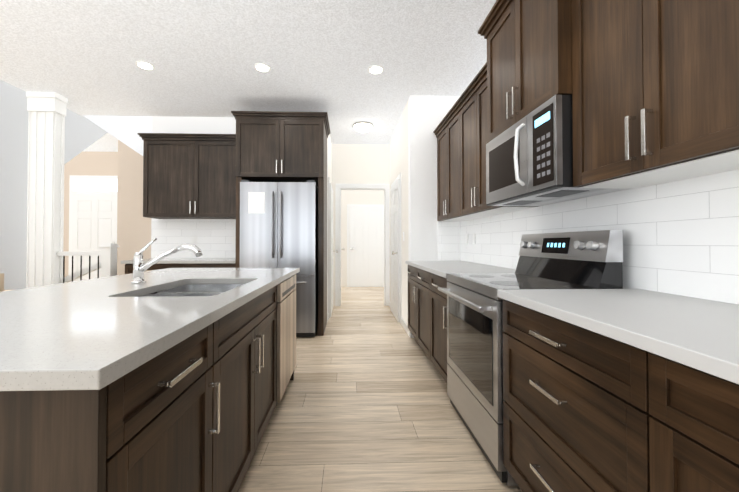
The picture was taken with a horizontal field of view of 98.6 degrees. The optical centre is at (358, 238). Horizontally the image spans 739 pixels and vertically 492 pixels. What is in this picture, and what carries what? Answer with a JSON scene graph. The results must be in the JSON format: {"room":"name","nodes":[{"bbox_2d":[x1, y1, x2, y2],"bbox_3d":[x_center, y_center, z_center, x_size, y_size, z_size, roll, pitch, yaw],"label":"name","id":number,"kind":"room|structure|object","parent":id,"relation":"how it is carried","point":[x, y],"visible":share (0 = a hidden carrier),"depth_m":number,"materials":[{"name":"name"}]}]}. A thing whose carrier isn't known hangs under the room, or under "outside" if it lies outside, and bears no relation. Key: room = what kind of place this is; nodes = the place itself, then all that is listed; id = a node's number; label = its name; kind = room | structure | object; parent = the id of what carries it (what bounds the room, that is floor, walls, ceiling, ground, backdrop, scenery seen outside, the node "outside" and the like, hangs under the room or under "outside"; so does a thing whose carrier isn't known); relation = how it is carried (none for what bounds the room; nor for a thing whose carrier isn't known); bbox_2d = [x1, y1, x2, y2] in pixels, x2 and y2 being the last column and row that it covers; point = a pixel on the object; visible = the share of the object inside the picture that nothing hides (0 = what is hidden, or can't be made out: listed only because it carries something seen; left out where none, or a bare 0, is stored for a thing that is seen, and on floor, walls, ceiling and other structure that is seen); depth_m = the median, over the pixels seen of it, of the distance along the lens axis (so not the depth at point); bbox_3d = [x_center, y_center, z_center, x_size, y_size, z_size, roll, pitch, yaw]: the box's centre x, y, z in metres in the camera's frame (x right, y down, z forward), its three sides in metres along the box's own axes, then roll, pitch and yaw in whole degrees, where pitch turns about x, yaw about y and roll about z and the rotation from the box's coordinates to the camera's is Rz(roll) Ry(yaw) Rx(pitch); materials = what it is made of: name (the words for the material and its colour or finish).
{"room":"kitchen","nodes":[
{"label":"kitchen","id":0,"kind":"room"},
{"bbox_2d":[0,80,27,289],"bbox_3d":[-3.843,-0.323,0.115,0.120,2.900,7.270,0,-1,-2],"label":"wall","id":1,"kind":"structure","parent":0,"point":[13,170],"depth_m":3.59,"materials":[{"name":"white paint"}]},
{"bbox_2d":[26,92,67,287],"bbox_3d":[-3.817,-0.276,3.795,0.485,2.900,0.175,0,-1,-2],"label":"column","id":2,"kind":"structure","parent":0,"point":[45,186],"depth_m":3.76,"materials":[{"name":"white paint"}]},
{"bbox_2d":[64,109,107,164],"bbox_3d":[-3.946,-1.228,4.436,0.160,0.980,1.050,0,-1,-2],"label":"bulkhead","id":3,"kind":"object","parent":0,"point":[82,133],"visible":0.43,"depth_m":4.36,"materials":[{"name":"white paint"}]},
{"bbox_2d":[63,152,114,276],"bbox_3d":[-5.031,-0.246,6.223,4.149,2.900,0.120,0,-1,-2],"label":"wall","id":4,"kind":"structure","parent":0,"point":[85,163],"depth_m":6.17,"materials":[{"name":"beige paint"}]},
{"bbox_2d":[68,175,117,281],"bbox_3d":[-5.087,-0.012,6.101,1.010,2.430,0.114,0,-1,-2],"label":"entry door","id":5,"kind":"structure","parent":4,"relation":"in","point":[92,213],"depth_m":6.13,"materials":[{"name":"white paint"}]},
{"bbox_2d":[83,115,151,155],"bbox_3d":[-3.373,-1.394,4.482,0.948,0.647,0.100,0,-1,-2],"label":"ceiling soffit","id":6,"kind":"structure","parent":0,"point":[125,130],"depth_m":4.44,"materials":[{"name":"white paint"}]},
{"bbox_2d":[115,140,150,274],"bbox_3d":[-3.202,-0.256,5.375,0.549,2.900,1.659,0,-1,-2],"label":"wall","id":7,"kind":"structure","parent":0,"point":[124,163],"depth_m":4.55,"materials":[{"name":"beige paint"}]},
{"bbox_2d":[151,116,327,320],"bbox_3d":[-1.673,-0.267,4.534,2.450,2.900,0.120,0,-1,-2],"label":"wall","id":8,"kind":"structure","parent":0,"point":[196,125],"depth_m":4.47,"materials":[{"name":"white paint"}]},
{"bbox_2d":[142,137,201,218],"bbox_3d":[-2.447,-0.797,4.288,0.706,1.034,0.328,0,-1,-2],"label":"upper cabinet","id":9,"kind":"object","parent":8,"relation":"attached to","point":[189,176],"depth_m":4.13,"materials":[{"name":"brown wood"}]},
{"bbox_2d":[151,219,235,257],"bbox_3d":[-2.196,-0.004,4.449,1.380,0.546,0.008,0,-1,-2],"label":"tile backsplash","id":10,"kind":"structure","parent":8,"relation":"attached to","point":[214,238],"depth_m":4.44,"materials":[{"name":"white tile"}]},
{"bbox_2d":[192,236,196,244],"bbox_3d":[-2.295,0.024,4.439,0.070,0.115,0.004,0,-1,-2],"label":"outlet","id":11,"kind":"object","parent":8,"relation":"attached to","point":[194,240],"depth_m":4.44,"materials":[{"name":"white plastic"}]},
{"bbox_2d":[198,137,235,218],"bbox_3d":[-1.854,-0.796,4.308,0.706,1.034,0.328,0,-1,-2],"label":"upper cabinet","id":12,"kind":"object","parent":8,"relation":"attached to","point":[216,155],"depth_m":4.15,"materials":[{"name":"brown wood"}]},
{"bbox_2d":[232,236,235,244],"bbox_3d":[-1.746,0.024,4.457,0.070,0.115,0.004,0,-1,-2],"label":"outlet","id":13,"kind":"object","parent":8,"relation":"attached to","point":[233,237],"depth_m":4.46,"materials":[{"name":"white plastic"}]},
{"bbox_2d":[0,0,496,151],"bbox_3d":[-2.794,-1.769,2.444,8.370,0.050,11.820,0,-1,-2],"label":"ceiling","id":14,"kind":"structure","parent":0,"point":[203,57],"depth_m":3.01,"materials":[{"name":"white paint"}]},
{"bbox_2d":[135,61,155,70],"bbox_3d":[-2.133,-1.730,3.176,0.170,0.008,0.170,0,-1,-2],"label":"recessed light","id":15,"kind":"object","parent":14,"relation":"in","point":[144,65],"visible":1,"depth_m":3.17,"materials":[{"name":"white paint"}]},
{"bbox_2d":[254,63,270,72],"bbox_3d":[-0.973,-1.730,3.215,0.170,0.008,0.170,0,-1,-2],"label":"recessed light","id":16,"kind":"object","parent":14,"relation":"in","point":[263,67],"visible":1,"depth_m":3.20,"materials":[{"name":"white paint"}]},
{"bbox_2d":[353,122,372,132],"bbox_3d":[0.065,-1.666,4.799,0.300,0.094,0.300,0,-1,-2],"label":"dome ceiling light","id":17,"kind":"object","parent":14,"relation":"attached to","point":[362,127],"visible":1,"depth_m":4.71,"materials":[{"name":"white glass"}]},
{"bbox_2d":[368,65,383,74],"bbox_3d":[0.176,-1.729,3.253,0.170,0.008,0.170,0,-1,-2],"label":"recessed light","id":18,"kind":"object","parent":14,"relation":"in","point":[375,69],"visible":1,"depth_m":3.24,"materials":[{"name":"white paint"}]},
{"bbox_2d":[328,134,331,184],"bbox_3d":[-0.528,-0.259,5.152,0.120,2.900,1.040,0,-1,-2],"label":"wall","id":19,"kind":"structure","parent":0,"point":[329,158],"depth_m":5.19,"materials":[{"name":"white paint"}]},
{"bbox_2d":[328,177,337,317],"bbox_3d":[-0.410,0.138,5.151,0.113,2.105,0.910,0,-1,-2],"label":"door","id":20,"kind":"structure","parent":19,"relation":"in","point":[330,249],"depth_m":4.78,"materials":[{"name":"white paint"}]},
{"bbox_2d":[332,144,388,305],"bbox_3d":[0.033,-0.252,5.751,1.280,2.900,0.120,0,-1,-2],"label":"wall","id":21,"kind":"structure","parent":0,"point":[360,163],"depth_m":5.70,"materials":[{"name":"white paint"}]},
{"bbox_2d":[335,184,389,305],"bbox_3d":[0.073,0.106,5.748,0.980,2.185,0.148,0,-1,-2],"label":"door frame","id":22,"kind":"structure","parent":21,"relation":"attached to","point":[340,187],"depth_m":5.68,"materials":[{"name":"white paint"}]},
{"bbox_2d":[341,190,383,286],"bbox_3d":[0.117,-0.221,8.195,1.170,2.900,0.120,0,-1,-2],"label":"wall","id":23,"kind":"structure","parent":0,"point":[365,197],"depth_m":8.12,"materials":[{"name":"white paint"}]},
{"bbox_2d":[347,204,383,286],"bbox_3d":[0.176,0.175,8.073,0.950,2.105,0.113,0,-1,-2],"label":"door","id":24,"kind":"structure","parent":23,"relation":"in","point":[365,245],"depth_m":8.10,"materials":[{"name":"white paint"}]},
{"bbox_2d":[238,287,522,491],"bbox_3d":[-2.794,1.181,2.407,8.370,0.050,11.820,0,-1,-2],"label":"floor","id":25,"kind":"structure","parent":0,"point":[364,405],"depth_m":1.99,"materials":[{"name":"brown wood"}]},
{"bbox_2d":[0,273,9,291],"bbox_3d":[-3.398,0.637,2.879,0.948,1.050,1.710,0,-1,-2],"label":"carpeted stairs","id":26,"kind":"structure","parent":25,"relation":"on","point":[1,282],"depth_m":2.60,"materials":[{"name":"beige carpet"}]},
{"bbox_2d":[57,244,118,282],"bbox_3d":[-3.288,0.617,3.846,0.663,1.115,0.155,0,-1,-2],"label":"stair railing","id":27,"kind":"object","parent":25,"relation":"on","point":[107,264],"visible":0.31,"depth_m":3.83,"materials":[{"name":"white paint"}]},
{"bbox_2d":[0,314,227,491],"bbox_3d":[-0.785,0.699,0.825,0.620,0.876,0.543,0,-1,-2],"label":"base cabinet","id":28,"kind":"object","parent":25,"relation":"on","point":[193,412],"depth_m":0.67,"materials":[{"name":"brown wood"}]},
{"bbox_2d":[0,267,299,390],"bbox_3d":[-1.023,0.252,1.627,1.097,0.036,2.220,0,-1,-2],"label":"countertop","id":29,"kind":"structure","parent":28,"relation":"on","point":[96,333],"depth_m":0.87,"materials":[{"name":"white stone"}]},
{"bbox_2d":[131,238,202,283],"bbox_3d":[-1.024,0.115,1.697,0.353,0.240,0.081,0,-1,-2],"label":"faucet","id":30,"kind":"object","parent":29,"relation":"on","point":[139,267],"visible":1,"depth_m":1.68,"materials":[{"name":"silver metal"}]},
{"bbox_2d":[139,284,243,296],"bbox_3d":[-0.805,0.373,1.588,0.454,0.206,0.674,0,-1,-2],"label":"undermount sink","id":31,"kind":"object","parent":29,"relation":"in","point":[200,290],"visible":0.06,"depth_m":1.89,"materials":[{"name":"metal"}]},
{"bbox_2d":[276,274,295,405],"bbox_3d":[-0.797,0.717,2.286,0.592,0.874,0.613,0,-1,-2],"label":"dishwasher","id":32,"kind":"object","parent":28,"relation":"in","point":[286,333],"visible":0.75,"depth_m":2.16,"materials":[{"name":"grey metal"}]},
{"bbox_2d":[125,264,188,273],"bbox_3d":[-2.441,0.740,4.121,0.749,0.876,0.622,0,-1,-2],"label":"base cabinet","id":33,"kind":"object","parent":25,"relation":"on","point":[128,268],"depth_m":3.82,"materials":[{"name":"brown wood"}]},
{"bbox_2d":[189,263,234,267],"bbox_3d":[-1.839,0.741,4.141,0.687,0.876,0.622,0,-1,-2],"label":"base cabinet","id":34,"kind":"object","parent":25,"relation":"on","point":[228,265],"depth_m":3.84,"materials":[{"name":"brown wood"}]},
{"bbox_2d":[121,258,235,263],"bbox_3d":[-2.170,0.284,4.124,1.350,0.036,0.648,0,-1,-2],"label":"countertop","id":35,"kind":"structure","parent":34,"relation":"on","point":[196,260],"depth_m":3.82,"materials":[{"name":"white stone"}]},
{"bbox_2d":[240,180,317,336],"bbox_3d":[-0.962,0.244,4.058,0.880,1.866,0.806,0,-1,-2],"label":"fridge","id":36,"kind":"object","parent":25,"relation":"on","point":[278,224],"visible":0.71,"depth_m":3.73,"materials":[{"name":"grey metal"}]},
{"bbox_2d":[231,111,329,335],"bbox_3d":[-0.965,-0.174,4.143,1.148,2.705,0.702,0,-1,-2],"label":"cabinet surround","id":37,"kind":"object","parent":25,"relation":"on","point":[275,146],"visible":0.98,"depth_m":3.85,"materials":[{"name":"brown wood"}]},
{"bbox_2d":[408,265,427,355],"bbox_3d":[0.922,0.729,3.243,0.642,0.876,1.102,0,-1,-2],"label":"base cabinet","id":38,"kind":"object","parent":25,"relation":"on","point":[417,278],"depth_m":3.20,"materials":[{"name":"brown wood"}]},
{"bbox_2d":[428,272,448,382],"bbox_3d":[0.946,0.720,2.519,0.642,0.876,0.580,0,-1,-2],"label":"base cabinet","id":39,"kind":"object","parent":25,"relation":"on","point":[437,300],"depth_m":2.52,"materials":[{"name":"brown wood"}]},
{"bbox_2d":[438,230,622,485],"bbox_3d":[0.890,0.557,1.847,0.670,1.185,0.756,0,-1,-2],"label":"range","id":40,"kind":"object","parent":25,"relation":"on","point":[578,260],"visible":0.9,"depth_m":1.68,"materials":[{"name":"silver metal"}]},
{"bbox_2d":[503,299,635,491],"bbox_3d":[0.994,0.702,1.083,0.642,0.876,0.765,0,-1,-2],"label":"base cabinet","id":41,"kind":"object","parent":25,"relation":"on","point":[585,410],"depth_m":1.04,"materials":[{"name":"brown wood"}]},
{"bbox_2d":[636,347,738,491],"bbox_3d":[1.018,0.693,0.350,0.642,0.876,0.819,0,-1,-2],"label":"base cabinet","id":42,"kind":"object","parent":25,"relation":"on","point":[687,418],"depth_m":0.67,"materials":[{"name":"brown wood"}]},
{"bbox_2d":[405,261,738,384],"bbox_3d":[0.982,0.245,1.067,0.668,0.036,5.468,0,-1,-2],"label":"countertop","id":43,"kind":"structure","parent":42,"relation":"on","point":[699,334],"depth_m":0.93,"materials":[{"name":"grey stone"}]},
{"bbox_2d":[389,101,407,325],"bbox_3d":[0.644,-0.264,4.816,0.120,2.900,1.790,0,-1,-2],"label":"wall","id":44,"kind":"structure","parent":0,"point":[398,154],"depth_m":4.27,"materials":[{"name":"white paint"}]},
{"bbox_2d":[390,173,401,323],"bbox_3d":[0.523,0.135,4.897,0.113,2.105,0.960,0,-1,-2],"label":"door","id":45,"kind":"structure","parent":44,"relation":"in","point":[395,253],"depth_m":4.65,"materials":[{"name":"white paint"}]},
{"bbox_2d":[389,301,410,337],"bbox_3d":[0.581,1.140,4.720,0.012,0.090,1.902,0,-1,-2],"label":"baseboard","id":46,"kind":"structure","parent":44,"relation":"attached to","point":[405,327],"depth_m":4.05,"materials":[{"name":"white paint"}]},
{"bbox_2d":[408,95,459,260],"bbox_3d":[0.921,-0.276,3.869,0.610,2.900,0.120,0,-1,-2],"label":"wall","id":47,"kind":"structure","parent":0,"point":[427,114],"depth_m":3.81,"materials":[{"name":"white paint"}]},
{"bbox_2d":[438,221,459,260],"bbox_3d":[1.083,0.026,3.807,0.272,0.470,0.008,0,-1,-2],"label":"tile backsplash","id":48,"kind":"structure","parent":47,"relation":"attached to","point":[448,241],"depth_m":3.80,"materials":[{"name":"white tile"}]},
{"bbox_2d":[461,64,674,294],"bbox_3d":[1.404,-0.321,0.299,0.120,2.900,7.290,0,-1,-2],"label":"wall","id":49,"kind":"structure","parent":0,"point":[580,198],"depth_m":1.66,"materials":[{"name":"white paint"}]},
{"bbox_2d":[437,110,476,221],"bbox_3d":[1.098,-0.735,3.398,0.283,1.041,0.840,0,-1,-2],"label":"upper cabinet","id":50,"kind":"object","parent":49,"relation":"attached to","point":[447,136],"depth_m":3.42,"materials":[{"name":"brown wood"}]},
{"bbox_2d":[473,233,475,243],"bbox_3d":[1.231,-0.002,3.386,0.004,0.114,0.070,0,-1,-2],"label":"outlet","id":51,"kind":"object","parent":49,"relation":"attached to","point":[474,234],"depth_m":3.37,"materials":[{"name":"white plastic"}]},
{"bbox_2d":[457,70,537,217],"bbox_3d":[1.122,-0.744,2.674,0.283,1.041,0.841,0,-1,-2],"label":"upper cabinet","id":52,"kind":"object","parent":49,"relation":"attached to","point":[460,131],"depth_m":2.73,"materials":[{"name":"brown wood"}]},
{"bbox_2d":[478,0,571,142],"bbox_3d":[1.083,-1.090,1.874,0.415,0.832,0.853,0,-1,-2],"label":"upper cabinet","id":53,"kind":"object","parent":49,"relation":"attached to","point":[529,56],"visible":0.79,"depth_m":1.78,"materials":[{"name":"brown wood"}]},
{"bbox_2d":[486,94,625,205],"bbox_3d":[1.072,-0.452,1.865,0.435,0.438,0.754,0,-1,-2],"label":"over-the-range microwave","id":54,"kind":"object","parent":53,"relation":"attached to","point":[529,159],"visible":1,"depth_m":1.67,"materials":[{"name":"grey metal"}]},
{"bbox_2d":[460,169,738,304],"bbox_3d":[1.314,-0.008,1.082,0.008,0.470,5.470,0,-1,-2],"label":"tile backsplash","id":55,"kind":"structure","parent":49,"relation":"attached to","point":[681,237],"depth_m":1.38,"materials":[{"name":"white tile"}]},
{"bbox_2d":[571,0,738,188],"bbox_3d":[1.162,-0.859,1.105,0.308,1.231,0.772,0,-1,-2],"label":"upper cabinet","id":56,"kind":"object","parent":49,"relation":"attached to","point":[655,92],"depth_m":1.10,"materials":[{"name":"brown wood"}]}
]}

